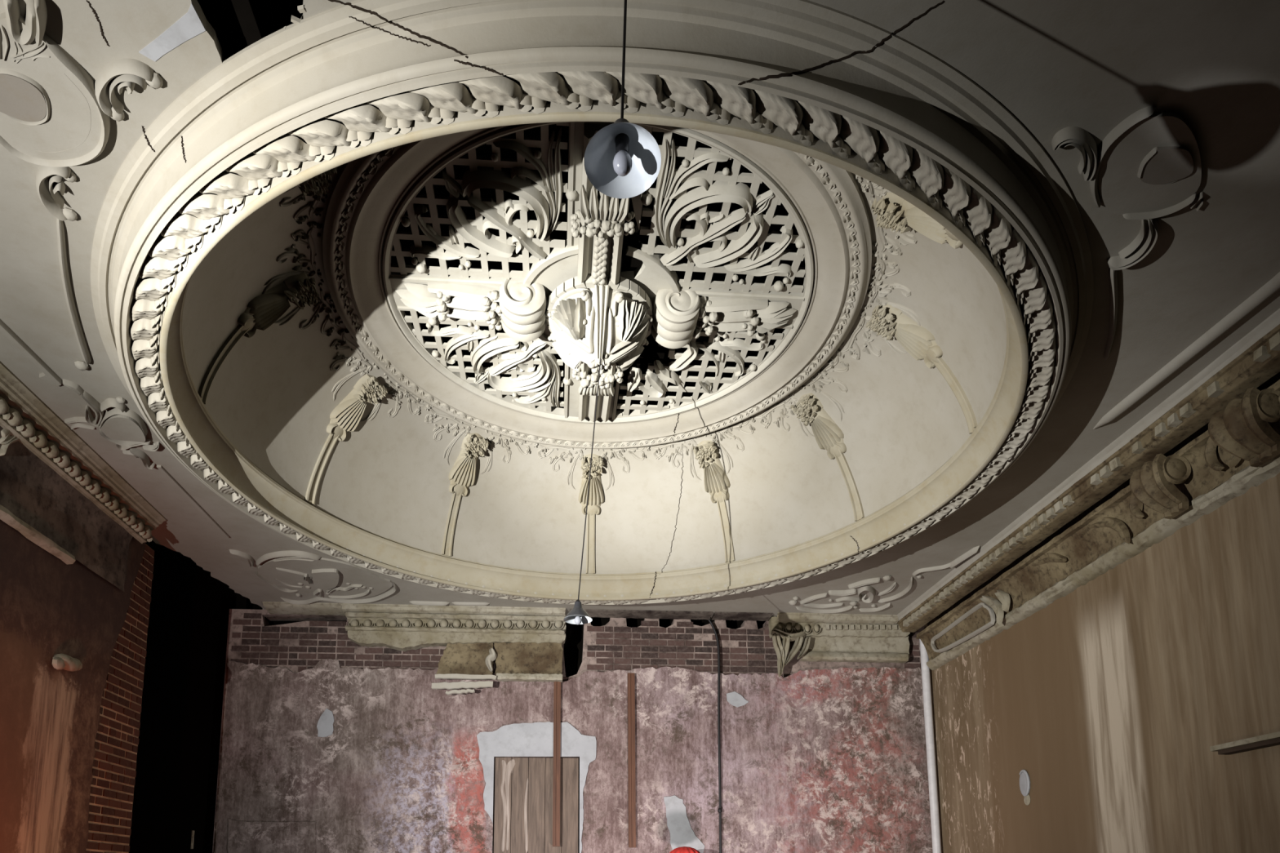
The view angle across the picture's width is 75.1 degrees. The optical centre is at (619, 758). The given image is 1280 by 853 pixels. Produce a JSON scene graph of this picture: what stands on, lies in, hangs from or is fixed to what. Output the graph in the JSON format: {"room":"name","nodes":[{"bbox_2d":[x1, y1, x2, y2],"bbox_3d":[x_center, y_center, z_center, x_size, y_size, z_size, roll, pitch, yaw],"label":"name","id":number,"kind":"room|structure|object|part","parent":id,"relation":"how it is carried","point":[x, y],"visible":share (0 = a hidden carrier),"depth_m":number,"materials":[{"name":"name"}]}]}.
{"room":"abandoned building interior","nodes":[
{"label":"abandoned building interior","id":0,"kind":"room"},
{"bbox_2d":[0,519,249,852],"bbox_3d":[-5.245,-0.759,4.077,2.050,6.000,13.600,0,-9,-4],"label":"wall","id":1,"kind":"structure","parent":0,"point":[69,740],"depth_m":7.34,"materials":[{"name":"paint"}]},
{"bbox_2d":[52,653,82,671],"bbox_3d":[-4.377,-0.750,6.587,0.097,0.160,0.388,0,-9,-4],"label":"lump","id":2,"kind":"object","parent":1,"relation":"attached to","point":[60,661],"visible":1,"depth_m":6.52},
{"bbox_2d":[0,360,166,591],"bbox_3d":[-4.088,-2.378,4.142,0.236,0.891,7.265,0,-9,-4],"label":"crown molding","id":3,"kind":"structure","parent":1,"relation":"attached to","point":[56,491],"depth_m":6.41,"materials":[{"name":"paint"}]},
{"bbox_3d":[-4.131,-2.066,3.564,0.067,0.097,6.230,0,-9,-4],"label":"picture rail","id":4,"kind":"part","parent":3,"relation":"part of","materials":[{"name":"paint"}]},
{"bbox_2d":[197,0,804,410],"bbox_3d":[0.067,-5.311,4.893,10.500,0.100,15.000,0,-9,-4],"label":"ceiling","id":5,"kind":"structure","parent":0,"point":[221,15],"depth_m":7.56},
{"bbox_2d":[212,600,933,852],"bbox_3d":[-0.354,0.223,10.535,9.400,6.000,0.520,0,-9,-4],"label":"wall","id":6,"kind":"structure","parent":0,"point":[330,743],"depth_m":10.34,"materials":[{"name":"paint"}]},
{"bbox_2d":[345,612,565,651],"bbox_3d":[-2.018,-1.591,10.339,2.694,0.495,0.209,0,-9,-4],"label":"fragment","id":7,"kind":"object","parent":6,"relation":"attached to","point":[399,632],"visible":1,"depth_m":10.28,"materials":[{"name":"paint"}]},
{"bbox_2d":[527,622,538,629],"bbox_3d":[-1.081,-1.643,10.358,0.152,0.087,0.030,0,-9,-4],"label":"egg cup","id":8,"kind":"object","parent":7,"relation":"on","point":[530,625],"depth_m":10.35,"materials":[{"name":"paint"}]},
{"bbox_2d":[539,622,551,629],"bbox_3d":[-0.923,-1.645,10.371,0.152,0.087,0.030,0,-9,-4],"label":"egg cup","id":9,"kind":"object","parent":7,"relation":"on","point":[542,625],"depth_m":10.36,"materials":[{"name":"paint"}]},
{"bbox_2d":[552,622,564,629],"bbox_3d":[-0.765,-1.647,10.383,0.152,0.087,0.030,0,-9,-4],"label":"egg cup","id":10,"kind":"object","parent":7,"relation":"on","point":[555,625],"depth_m":10.37,"materials":[{"name":"paint"}]},
{"bbox_2d":[431,642,497,695],"bbox_3d":[-1.906,-1.115,10.273,0.781,0.704,0.210,0,-9,-4],"label":"fragment","id":11,"kind":"object","parent":6,"relation":"attached to","point":[468,661],"visible":0.99,"depth_m":10.27,"materials":[{"name":"paint"}]},
{"bbox_2d":[493,642,563,682],"bbox_3d":[-1.137,-1.213,10.366,0.856,0.500,0.175,0,-9,-4],"label":"fragment","id":12,"kind":"object","parent":6,"relation":"attached to","point":[517,661],"visible":0.99,"depth_m":10.33,"materials":[{"name":"paint"}]},
{"bbox_3d":[-1.120,-1.014,10.318,0.819,0.092,0.139,0,-9,-4],"label":"sill moulding","id":13,"kind":"part","parent":12,"relation":"part of","materials":[{"name":"paint"}]},
{"bbox_2d":[493,757,578,852],"bbox_3d":[-1.018,1.570,10.068,1.025,3.201,0.043,0,-9,-4],"label":"door","id":14,"kind":"structure","parent":6,"relation":"in","point":[527,804],"depth_m":10.21,"materials":[{"name":"brown wood"}]},
{"bbox_2d":[552,681,560,846],"bbox_3d":[-0.777,0.044,10.247,0.088,2.063,0.062,0,-9,-4],"label":"batten","id":15,"kind":"object","parent":6,"relation":"attached to","point":[557,685],"visible":1,"depth_m":10.22,"materials":[{"name":"brown wood"}]},
{"bbox_2d":[262,601,898,625],"bbox_3d":[-0.380,-1.804,10.468,7.916,0.111,0.278,0,-9,-4],"label":"crown molding","id":16,"kind":"structure","parent":6,"relation":"attached to","point":[272,607],"depth_m":10.35,"materials":[{"name":"paint"}]},
{"bbox_2d":[627,672,635,848],"bbox_3d":[0.147,0.002,10.325,0.088,2.190,0.062,0,-9,-4],"label":"batten","id":17,"kind":"object","parent":6,"relation":"attached to","point":[631,678],"visible":1,"depth_m":10.30,"materials":[{"name":"brown wood"}]},
{"bbox_2d":[708,619,722,852],"bbox_3d":[1.211,-0.076,10.408,0.147,3.447,0.060,0,-9,-4],"label":"cable","id":18,"kind":"object","parent":6,"relation":"hanging from","point":[719,810],"visible":1,"depth_m":10.43,"materials":[{"name":"black rubber"}]},
{"bbox_2d":[768,616,910,677],"bbox_3d":[2.851,-1.423,10.684,1.836,0.812,0.229,0,-9,-4],"label":"fragment","id":19,"kind":"object","parent":6,"relation":"attached to","point":[815,642],"visible":0.92,"depth_m":10.69,"materials":[{"name":"paint"}]},
{"bbox_2d":[812,627,821,634],"bbox_3d":[2.517,-1.633,10.625,0.114,0.083,0.030,0,-9,-4],"label":"egg cup","id":20,"kind":"object","parent":19,"relation":"on","point":[815,630],"depth_m":10.62,"materials":[{"name":"paint"}]},
{"bbox_3d":[3.019,-1.322,10.727,1.409,0.123,0.138,0,-9,-4],"label":"sill moulding","id":21,"kind":"part","parent":19,"relation":"part of","materials":[{"name":"paint"}]},
{"bbox_2d":[0,0,1279,619],"bbox_3d":[0.076,-2.955,4.404,8.880,0.327,12.758,0,-9,-4],"label":"ceiling","id":22,"kind":"structure","parent":0,"point":[1055,65],"depth_m":4.33,"materials":[{"name":"paint"}]},
{"bbox_2d":[0,319,62,384],"bbox_3d":[-3.796,-2.654,5.123,0.050,0.044,1.093,0,-9,-2],"label":"trim","id":23,"kind":"structure","parent":22,"relation":"attached to","point":[5,330],"depth_m":5.34,"materials":[{"name":"paint"}]},
{"bbox_2d":[39,372,61,386],"bbox_3d":[-3.857,-2.576,5.635,0.060,0.038,0.111,-4,-9,21],"label":"trim","id":24,"kind":"structure","parent":22,"relation":"attached to","point":[42,375],"depth_m":5.61,"materials":[{"name":"paint"}]},
{"bbox_2d":[0,0,110,166],"bbox_3d":[-2.559,-2.870,3.572,0.599,0.087,0.798,0,-9,-4],"label":"cartouche","id":25,"kind":"object","parent":22,"relation":"attached to","point":[51,114],"visible":1,"depth_m":3.62,"materials":[{"name":"beige paint"}]},
{"bbox_3d":[-2.634,-2.889,3.604,0.251,0.040,0.235,5,-10,-32],"label":"oval panel","id":26,"kind":"part","parent":25,"relation":"part of","materials":[{"name":"beige paint"}]},
{"bbox_2d":[35,164,91,370],"bbox_3d":[-3.145,-2.702,4.727,0.174,0.059,1.816,5,-10,-30],"label":"scroll","id":27,"kind":"object","parent":22,"relation":"attached to","point":[53,202],"visible":0.99,"depth_m":4.24},
{"bbox_2d":[62,378,159,469],"bbox_3d":[-3.791,-2.468,6.223,0.620,0.056,0.984,5,-10,-32],"label":"cartouche","id":28,"kind":"object","parent":22,"relation":"attached to","point":[120,425],"visible":1,"depth_m":6.13,"materials":[{"name":"beige paint"}]},
{"bbox_2d":[94,57,162,121],"bbox_3d":[-2.146,-2.887,3.590,0.368,0.053,0.169,-6,-10,31],"label":"scroll","id":29,"kind":"object","parent":22,"relation":"attached to","point":[125,73],"visible":1,"depth_m":3.54},
{"bbox_2d":[156,465,229,537],"bbox_3d":[-3.814,-2.291,7.490,0.037,0.025,1.385,0,-9,-3],"label":"trim","id":30,"kind":"structure","parent":22,"relation":"attached to","point":[160,468],"depth_m":7.38,"materials":[{"name":"paint"}]},
{"bbox_2d":[229,549,397,604],"bbox_3d":[-3.297,-1.988,9.307,1.516,0.060,1.565,0,-9,-4],"label":"ornament","id":31,"kind":"object","parent":22,"relation":"attached to","point":[300,571],"visible":1,"depth_m":9.22,"materials":[{"name":"beige paint"}]},
{"bbox_2d":[408,600,449,605],"bbox_3d":[-2.310,-1.883,10.089,0.480,0.044,0.070,1,-9,-5],"label":"trim","id":32,"kind":"structure","parent":22,"relation":"attached to","point":[413,602],"depth_m":10.06,"materials":[{"name":"paint"}]},
{"bbox_2d":[451,602,489,605],"bbox_3d":[-1.815,-1.885,10.125,0.460,0.033,0.060,0,-9,-3],"label":"trim","id":33,"kind":"structure","parent":22,"relation":"attached to","point":[454,603],"depth_m":10.11,"materials":[{"name":"paint"}]},
{"bbox_2d":[90,0,1093,604],"bbox_3d":[-0.159,-2.945,6.503,6.659,1.479,6.659,-1,-9,4],"label":"dome","id":34,"kind":"object","parent":22,"relation":"attached to","point":[241,304],"visible":1,"depth_m":5.75,"materials":[{"name":"beige paint"}]},
{"bbox_3d":[-0.157,-2.379,6.415,5.930,0.285,5.930,0,-9,-4],"label":"moulding","id":35,"kind":"part","parent":34,"relation":"part of","materials":[{"name":"beige paint"}]},
{"bbox_2d":[382,121,813,423],"bbox_3d":[-0.161,-3.386,6.572,3.319,0.634,3.319,-8,-12,41],"label":"grille","id":36,"kind":"object","parent":34,"relation":"attached to","point":[574,297],"visible":0.99,"depth_m":6.27,"materials":[{"name":"beige paint"}]},
{"bbox_3d":[-1.168,-3.575,6.503,0.620,0.150,0.316,0,-9,-4],"label":"arm","id":37,"kind":"part","parent":36,"relation":"part of","materials":[{"name":"beige paint"}]},
{"bbox_2d":[563,355,601,625],"bbox_3d":[-0.301,-2.079,6.487,0.222,2.075,0.436,2,-9,-15],"label":"pendant lamp","id":38,"kind":"object","parent":36,"relation":"hanging from","point":[577,615],"visible":1,"depth_m":6.46,"materials":[{"name":"metal"}]},
{"bbox_3d":[-0.324,-1.076,6.436,0.056,0.078,0.056,0,-9,-4],"label":"bulb","id":39,"kind":"part","parent":38,"relation":"part of","materials":[{"name":"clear glass"}]},
{"bbox_3d":[-0.324,-1.147,6.447,0.219,0.141,0.219,0,-9,-4],"label":"lamp shade","id":40,"kind":"part","parent":38,"relation":"part of","materials":[{"name":"metal"}]},
{"bbox_3d":[-0.217,-3.400,7.564,0.310,0.212,1.040,0,-9,-4],"label":"pilaster arm","id":41,"kind":"part","parent":36,"relation":"part of","materials":[{"name":"beige paint"}]},
{"bbox_3d":[-0.116,-3.704,5.610,0.310,0.212,1.160,0,-9,-4],"label":"pilaster arm","id":42,"kind":"part","parent":36,"relation":"part of","materials":[{"name":"beige paint"}]},
{"bbox_3d":[0.847,-3.560,6.657,0.620,0.150,0.316,0,-9,-4],"label":"arm","id":43,"kind":"part","parent":36,"relation":"part of","materials":[{"name":"beige paint"}]},
{"bbox_2d":[583,0,661,198],"bbox_3d":[0.005,-2.403,2.577,0.230,1.339,0.227,0,-9,-4],"label":"pendant lamp","id":44,"kind":"object","parent":22,"relation":"hanging from","point":[623,159],"visible":1,"depth_m":2.52,"materials":[{"name":"metal"}]},
{"bbox_3d":[0.008,-1.846,2.491,0.227,0.164,0.224,0,-9,-4],"label":"lamp shade","id":45,"kind":"part","parent":44,"relation":"part of","materials":[{"name":"metal"}]},
{"bbox_2d":[614,133,629,153],"bbox_3d":[0.007,-1.840,2.502,0.046,0.064,0.050,0,-9,-4],"label":"socket","id":46,"kind":"object","parent":44,"relation":"attached to","point":[621,140],"depth_m":2.49,"materials":[{"name":"black plastic"}]},
{"bbox_3d":[0.008,-1.782,2.480,0.058,0.081,0.058,0,-9,-4],"label":"bulb","id":47,"kind":"part","parent":44,"relation":"part of","materials":[{"name":"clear glass"}]},
{"bbox_2d":[788,562,951,613],"bbox_3d":[3.168,-1.952,9.721,2.264,0.062,1.086,-8,-12,41],"label":"cartouche","id":48,"kind":"object","parent":22,"relation":"attached to","point":[863,585],"visible":1,"depth_m":9.89,"materials":[{"name":"beige paint"}]},
{"bbox_2d":[949,546,979,568],"bbox_3d":[3.616,-2.114,8.752,0.060,0.055,0.547,2,-9,-12],"label":"trim","id":49,"kind":"structure","parent":22,"relation":"attached to","point":[975,549],"depth_m":8.70,"materials":[{"name":"paint"}]},
{"bbox_2d":[1051,126,1097,181],"bbox_3d":[2.170,-2.852,3.918,0.345,0.059,0.131,6,-11,-34],"label":"scroll","id":50,"kind":"object","parent":22,"relation":"attached to","point":[1077,137],"visible":1,"depth_m":3.86},
{"bbox_2d":[1103,217,1158,360],"bbox_3d":[2.913,-2.698,4.913,0.204,0.065,1.288,-3,-9,18],"label":"scroll","id":51,"kind":"object","parent":22,"relation":"attached to","point":[1141,246],"visible":1,"depth_m":4.57},
{"bbox_2d":[1089,106,1203,219],"bbox_3d":[2.562,-2.836,4.060,0.448,0.050,0.818,-7,-11,37],"label":"cartouche","id":52,"kind":"object","parent":22,"relation":"attached to","point":[1148,165],"visible":1,"depth_m":4.00,"materials":[{"name":"beige paint"}]},
{"bbox_3d":[2.635,-2.855,3.991,0.265,0.035,0.200,0,-9,-4],"label":"oval panel","id":53,"kind":"part","parent":52,"relation":"part of","materials":[{"name":"beige paint"}]},
{"bbox_2d":[1093,271,1279,429],"bbox_3d":[3.714,-2.634,5.427,0.116,0.050,1.832,1,-9,-6],"label":"trim","id":54,"kind":"structure","parent":22,"relation":"attached to","point":[1272,286],"depth_m":5.33,"materials":[{"name":"paint"}]},
{"bbox_2d":[924,371,1279,852],"bbox_3d":[4.618,-0.282,4.309,0.200,5.100,12.900,0,-9,-4],"label":"wall","id":55,"kind":"structure","parent":0,"point":[1113,697],"depth_m":6.95,"materials":[{"name":"brown paint"}]},
{"bbox_2d":[919,639,941,852],"bbox_3d":[3.953,0.786,10.425,0.106,4.776,0.104,0,-9,-4],"label":"drain pipe","id":56,"kind":"object","parent":55,"relation":"attached to","point":[926,677],"visible":0.86,"depth_m":10.53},
{"bbox_2d":[1019,769,1030,805],"bbox_3d":[4.176,0.295,8.577,0.036,0.374,0.205,0,-9,-4],"label":"plaster patch","id":57,"kind":"object","parent":55,"relation":"attached to","point":[1024,780],"visible":1,"depth_m":8.56,"materials":[{"name":"grey paint"}]},
{"bbox_2d":[897,308,1279,670],"bbox_3d":[4.103,-2.093,6.759,0.524,0.727,8.055,0,-9,-4],"label":"crown molding","id":58,"kind":"structure","parent":55,"relation":"attached to","point":[1239,451],"depth_m":6.68,"materials":[{"name":"paint"}]},
{"bbox_3d":[3.956,-1.491,9.664,0.044,0.315,1.469,0,-9,-4],"label":"panel frame","id":59,"kind":"part","parent":58,"relation":"part of","materials":[{"name":"paint"}]},
{"bbox_3d":[4.000,-1.616,8.871,0.067,0.434,0.519,0,-9,-4],"label":"panel","id":60,"kind":"part","parent":58,"relation":"part of","materials":[{"name":"paint"}]},
{"bbox_3d":[4.254,-1.724,7.207,0.149,0.129,7.041,0,-9,-4],"label":"moulding","id":61,"kind":"part","parent":58,"relation":"part of","materials":[{"name":"paint"}]},
{"bbox_2d":[1209,731,1279,755],"bbox_3d":[4.365,-0.135,5.499,0.140,0.062,1.015,0,-9,-4],"label":"wall ledge","id":62,"kind":"object","parent":55,"relation":"attached to","point":[1271,740],"visible":1,"depth_m":5.70,"materials":[{"name":"paint"}]},
{"bbox_3d":[4.375,-0.119,5.498,0.090,0.030,0.965,0,-9,-4],"label":"ledge moulding","id":63,"kind":"part","parent":62,"relation":"part of","materials":[{"name":"beige wood"}]},
{"bbox_3d":[0.162,2.225,3.574,8.900,0.100,12.800,0,-9,-4],"label":"floor","id":64,"kind":"structure","parent":0,"visible":0},
{"bbox_2d":[669,846,699,852],"bbox_3d":[0.756,2.042,9.485,0.441,2.074,0.441,0,-9,-4],"label":"lampshade","id":65,"kind":"object","parent":64,"relation":"on","point":[684,849],"visible":1,"depth_m":9.52,"materials":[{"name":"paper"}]}
]}

